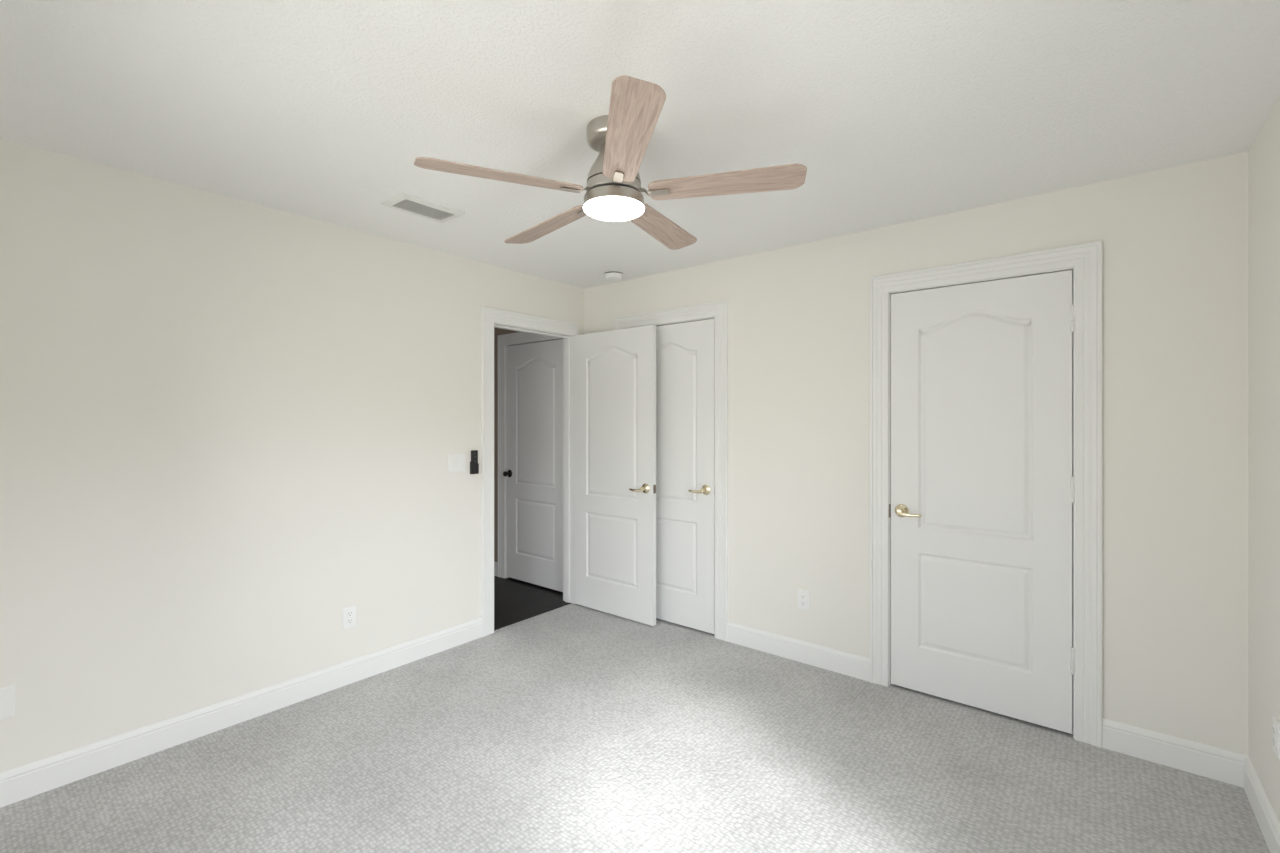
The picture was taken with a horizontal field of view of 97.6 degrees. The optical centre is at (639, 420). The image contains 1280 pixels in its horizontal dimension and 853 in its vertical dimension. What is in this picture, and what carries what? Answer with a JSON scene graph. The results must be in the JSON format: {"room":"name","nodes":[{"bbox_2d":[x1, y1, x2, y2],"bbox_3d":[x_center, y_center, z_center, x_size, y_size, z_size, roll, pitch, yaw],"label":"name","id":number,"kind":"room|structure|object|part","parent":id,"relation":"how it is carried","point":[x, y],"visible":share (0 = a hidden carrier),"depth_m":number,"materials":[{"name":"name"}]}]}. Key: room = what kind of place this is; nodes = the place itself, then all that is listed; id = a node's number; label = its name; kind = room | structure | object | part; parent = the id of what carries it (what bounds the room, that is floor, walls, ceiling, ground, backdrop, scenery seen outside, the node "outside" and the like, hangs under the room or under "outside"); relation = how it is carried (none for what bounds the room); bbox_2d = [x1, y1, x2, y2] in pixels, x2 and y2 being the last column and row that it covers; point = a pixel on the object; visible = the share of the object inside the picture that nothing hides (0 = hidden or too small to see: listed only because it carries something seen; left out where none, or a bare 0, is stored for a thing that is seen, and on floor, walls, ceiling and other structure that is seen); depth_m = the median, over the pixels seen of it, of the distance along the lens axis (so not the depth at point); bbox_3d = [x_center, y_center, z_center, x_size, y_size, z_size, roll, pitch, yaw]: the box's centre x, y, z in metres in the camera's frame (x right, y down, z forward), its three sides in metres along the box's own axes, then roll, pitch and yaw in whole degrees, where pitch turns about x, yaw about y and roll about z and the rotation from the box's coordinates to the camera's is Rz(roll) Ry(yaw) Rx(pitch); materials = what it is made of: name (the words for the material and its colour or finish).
{"room":"empty bedroom","nodes":[
{"label":"empty bedroom","id":0,"kind":"room"},
{"bbox_2d":[0,138,583,771],"bbox_3d":[-1.337,0.187,3.376,0.120,2.440,4.210,0,0,39],"label":"wall","id":1,"kind":"structure","parent":0,"point":[229,427],"depth_m":2.53,"materials":[{"name":"white paint"}]},
{"bbox_2d":[0,685,14,719],"bbox_3d":[-2.334,1.035,2.043,0.007,0.116,0.072,0,0,39],"label":"wall plate","id":2,"kind":"object","parent":1,"relation":"attached to","point":[7,694],"visible":1,"depth_m":2.06,"materials":[{"name":"white plastic"}]},
{"bbox_2d":[0,618,482,807],"bbox_3d":[-1.780,1.346,2.721,0.015,0.122,2.392,0,0,39],"label":"baseboard","id":3,"kind":"structure","parent":1,"relation":"attached to","point":[31,779],"depth_m":2.51,"materials":[{"name":"white paint"}]},
{"bbox_2d":[343,605,356,629],"bbox_3d":[-1.556,1.055,3.002,0.009,0.116,0.072,0,0,39],"label":"wall outlet","id":4,"kind":"object","parent":1,"relation":"attached to","point":[349,613],"visible":1,"depth_m":3.00,"materials":[{"name":"white plastic"}]},
{"bbox_2d":[448,453,465,472],"bbox_3d":[-1.145,0.265,3.510,0.010,0.118,0.120,0,0,39],"label":"light switch","id":5,"kind":"object","parent":1,"relation":"attached to","point":[456,462],"visible":1,"depth_m":3.50,"materials":[{"name":"white plastic"}]},
{"bbox_2d":[470,462,478,473],"bbox_3d":[-1.065,0.302,3.599,0.020,0.080,0.053,0,0,39],"label":"remote holder","id":6,"kind":"object","parent":1,"relation":"attached to","point":[472,470],"visible":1,"depth_m":3.59,"materials":[{"name":"black plastic"}]},
{"bbox_2d":[471,450,477,467],"bbox_3d":[-1.064,0.264,3.599,0.015,0.146,0.047,0,0,39],"label":"remote control","id":7,"kind":"object","parent":6,"relation":"in","point":[474,453],"visible":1,"depth_m":3.59,"materials":[{"name":"black plastic"}]},
{"bbox_2d":[481,306,577,636],"bbox_3d":[-0.802,0.330,4.021,0.140,2.155,0.868,0,0,39],"label":"door frame","id":8,"kind":"structure","parent":1,"relation":"attached to","point":[491,318],"depth_m":3.71,"materials":[{"name":"white paint"}]},
{"bbox_2d":[0,576,1269,852],"bbox_3d":[-0.713,1.427,2.870,5.886,0.040,4.210,0,0,39],"label":"floor","id":9,"kind":"structure","parent":0,"point":[571,728],"depth_m":2.23,"materials":[{"name":"grey carpet"}]},
{"bbox_2d":[0,0,1279,288],"bbox_3d":[0.096,-1.073,2.216,3.806,0.080,4.210,0,0,39],"label":"ceiling","id":10,"kind":"structure","parent":0,"point":[895,112],"depth_m":1.80,"materials":[{"name":"white paint"}]},
{"bbox_2d":[381,192,464,222],"bbox_3d":[-1.049,-1.026,2.718,0.208,0.013,0.322,0,0,39],"label":"ceiling vent","id":11,"kind":"object","parent":10,"relation":"in","point":[405,202],"visible":1,"depth_m":2.69,"materials":[{"name":"white metal"}]},
{"bbox_2d":[414,76,806,249],"bbox_3d":[-0.106,-0.881,2.018,1.246,0.304,1.263,0,0,39],"label":"ceiling fan","id":12,"kind":"object","parent":10,"relation":"hanging from","point":[621,138],"visible":1,"depth_m":1.89,"materials":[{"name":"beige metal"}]},
{"bbox_3d":[-0.443,-0.789,1.808,0.531,0.031,0.134,-1,1,-26],"label":"fan blade","id":13,"kind":"part","parent":12,"relation":"part of","materials":[{"name":"brown wood"}]},
{"bbox_3d":[-0.366,-0.786,2.262,0.134,0.031,0.531,0,-2,-44],"label":"fan blade","id":14,"kind":"part","parent":12,"relation":"part of","materials":[{"name":"brown wood"}]},
{"bbox_2d":[583,196,644,220],"bbox_3d":[-0.092,-0.740,1.982,0.217,0.023,0.217,0,0,39],"label":"diffuser","id":15,"kind":"object","parent":12,"relation":"attached to","point":[606,208],"depth_m":1.94,"materials":[{"name":"white glass"}]},
{"bbox_3d":[-0.035,-0.805,1.595,0.134,0.031,0.531,0,-1,-8],"label":"fan blade","id":16,"kind":"part","parent":12,"relation":"part of","materials":[{"name":"brown wood"}]},
{"bbox_3d":[0.089,-0.800,2.329,0.134,0.031,0.531,0,0,28],"label":"fan blade","id":17,"kind":"part","parent":12,"relation":"part of","materials":[{"name":"brown wood"}]},
{"bbox_3d":[0.294,-0.811,1.917,0.531,0.031,0.134,-2,0,10],"label":"fan blade","id":18,"kind":"part","parent":12,"relation":"part of","materials":[{"name":"brown wood"}]},
{"bbox_2d":[604,271,623,280],"bbox_3d":[-0.183,-1.012,3.941,0.140,0.041,0.140,0,0,39],"label":"smoke detector","id":19,"kind":"object","parent":10,"relation":"attached to","point":[612,276],"visible":1,"depth_m":3.90,"materials":[{"name":"white plastic"}]},
{"bbox_2d":[494,152,1247,754],"bbox_3d":[0.132,0.187,4.010,5.766,2.440,0.125,0,0,39],"label":"wall","id":20,"kind":"structure","parent":0,"point":[1174,240],"depth_m":2.40,"materials":[{"name":"white paint"}]},
{"bbox_2d":[494,562,497,576],"bbox_3d":[-1.710,1.350,5.418,1.110,0.122,0.015,0,0,39],"label":"baseboard","id":21,"kind":"structure","parent":20,"relation":"attached to","point":[495,563],"depth_m":5.09,"materials":[{"name":"white paint"}]},
{"bbox_2d":[498,332,562,577],"bbox_3d":[-0.846,0.319,4.792,1.028,2.184,0.140,0,0,39],"label":"door frame","id":22,"kind":"structure","parent":20,"relation":"attached to","point":[517,338],"depth_m":5.02,"materials":[{"name":"white paint"}]},
{"bbox_2d":[503,339,562,591],"bbox_3d":[-0.885,0.365,4.745,0.822,2.060,0.098,0,0,39],"label":"door","id":23,"kind":"structure","parent":20,"relation":"in","point":[534,474],"depth_m":4.77,"materials":[{"name":"white paint"}]},
{"bbox_2d":[573,325,655,625],"bbox_3d":[-0.197,0.372,4.054,0.775,2.046,0.155,0,0,39],"label":"door","id":24,"kind":"structure","parent":20,"relation":"in","point":[614,371],"depth_m":4.02,"materials":[{"name":"white paint"}]},
{"bbox_3d":[-0.027,0.469,3.831,0.121,0.035,0.022,0,0,35],"label":"lever","id":25,"kind":"part","parent":24,"relation":"part of","materials":[{"name":"gold metal"}]},
{"bbox_3d":[0.027,0.465,3.824,0.069,0.069,0.041,0,0,39],"label":"handle","id":26,"kind":"part","parent":24,"relation":"part of","materials":[{"name":"gold metal"}]},
{"bbox_2d":[614,300,727,641],"bbox_3d":[0.221,0.319,3.922,0.964,2.177,0.140,0,0,39],"label":"door frame","id":27,"kind":"structure","parent":20,"relation":"attached to","point":[718,310],"depth_m":3.61,"materials":[{"name":"white paint"}]},
{"bbox_2d":[656,319,714,633],"bbox_3d":[0.182,0.363,3.874,0.758,2.056,0.095,0,0,39],"label":"door","id":28,"kind":"structure","parent":20,"relation":"in","point":[685,352],"depth_m":3.79,"materials":[{"name":"white paint"}]},
{"bbox_3d":[0.368,0.459,3.677,0.121,0.035,0.022,0,0,35],"label":"lever","id":29,"kind":"part","parent":28,"relation":"part of","materials":[{"name":"gold metal"}]},
{"bbox_3d":[0.422,0.455,3.670,0.069,0.069,0.041,0,0,39],"label":"handle","id":30,"kind":"part","parent":28,"relation":"part of","materials":[{"name":"gold metal"}]},
{"bbox_2d":[727,622,869,681],"bbox_3d":[0.901,1.346,3.298,0.886,0.122,0.015,0,0,39],"label":"baseboard","id":31,"kind":"structure","parent":20,"relation":"attached to","point":[849,664],"depth_m":3.26,"materials":[{"name":"white paint"}]},
{"bbox_2d":[797,589,808,610],"bbox_3d":[0.951,1.045,3.261,0.072,0.116,0.009,0,0,39],"label":"wall outlet","id":32,"kind":"object","parent":20,"relation":"attached to","point":[802,595],"visible":1,"depth_m":3.26,"materials":[{"name":"white plastic"}]},
{"bbox_2d":[891,270,1074,733],"bbox_3d":[1.621,0.361,2.710,0.775,2.060,0.095,0,0,39],"label":"door","id":33,"kind":"structure","parent":20,"relation":"in","point":[983,482],"depth_m":2.69,"materials":[{"name":"white paint"}]},
{"bbox_3d":[1.357,0.471,2.913,0.069,0.069,0.041,0,0,39],"label":"handle","id":34,"kind":"part","parent":33,"relation":"part of","materials":[{"name":"gold metal"}]},
{"bbox_3d":[1.375,0.475,2.862,0.121,0.035,0.022,0,0,43],"label":"lever","id":35,"kind":"part","parent":33,"relation":"part of","materials":[{"name":"gold metal"}]},
{"bbox_2d":[870,241,1101,747],"bbox_3d":[1.654,0.317,2.763,0.967,2.181,0.140,0,0,39],"label":"door frame","id":36,"kind":"structure","parent":20,"relation":"attached to","point":[1084,260],"depth_m":2.47,"materials":[{"name":"white paint"}]},
{"bbox_2d":[1248,98,1279,822],"bbox_3d":[1.536,0.187,1.050,0.140,2.440,4.210,0,0,39],"label":"wall","id":37,"kind":"structure","parent":0,"point":[1264,153],"depth_m":1.96,"materials":[{"name":"white paint"}]},
{"bbox_2d":[1102,718,1279,852],"bbox_3d":[1.114,1.346,0.987,0.436,0.122,3.339,0,0,39],"label":"baseboard","id":38,"kind":"structure","parent":37,"relation":"attached to","point":[1237,769],"depth_m":2.22,"materials":[{"name":"white paint"}]},
{"bbox_2d":[1272,715,1279,759],"bbox_3d":[2.056,1.022,1.812,0.009,0.116,0.072,0,0,39],"label":"wall outlet","id":39,"kind":"object","parent":37,"relation":"attached to","point":[1276,724],"visible":1,"depth_m":1.80,"materials":[{"name":"white plastic"}]},
{"bbox_2d":[1272,737,1275,747],"bbox_3d":[2.055,1.042,1.813,0.004,0.026,0.034,0,0,39],"label":"socket","id":40,"kind":"object","parent":39,"relation":"attached to","point":[1274,738],"depth_m":1.81,"materials":[{"name":"grey plastic"}]},
{"bbox_2d":[1272,725,1275,735],"bbox_3d":[2.055,1.003,1.813,0.004,0.026,0.034,0,0,39],"label":"socket","id":41,"kind":"object","parent":39,"relation":"attached to","point":[1274,726],"depth_m":1.81,"materials":[{"name":"grey plastic"}]}
]}

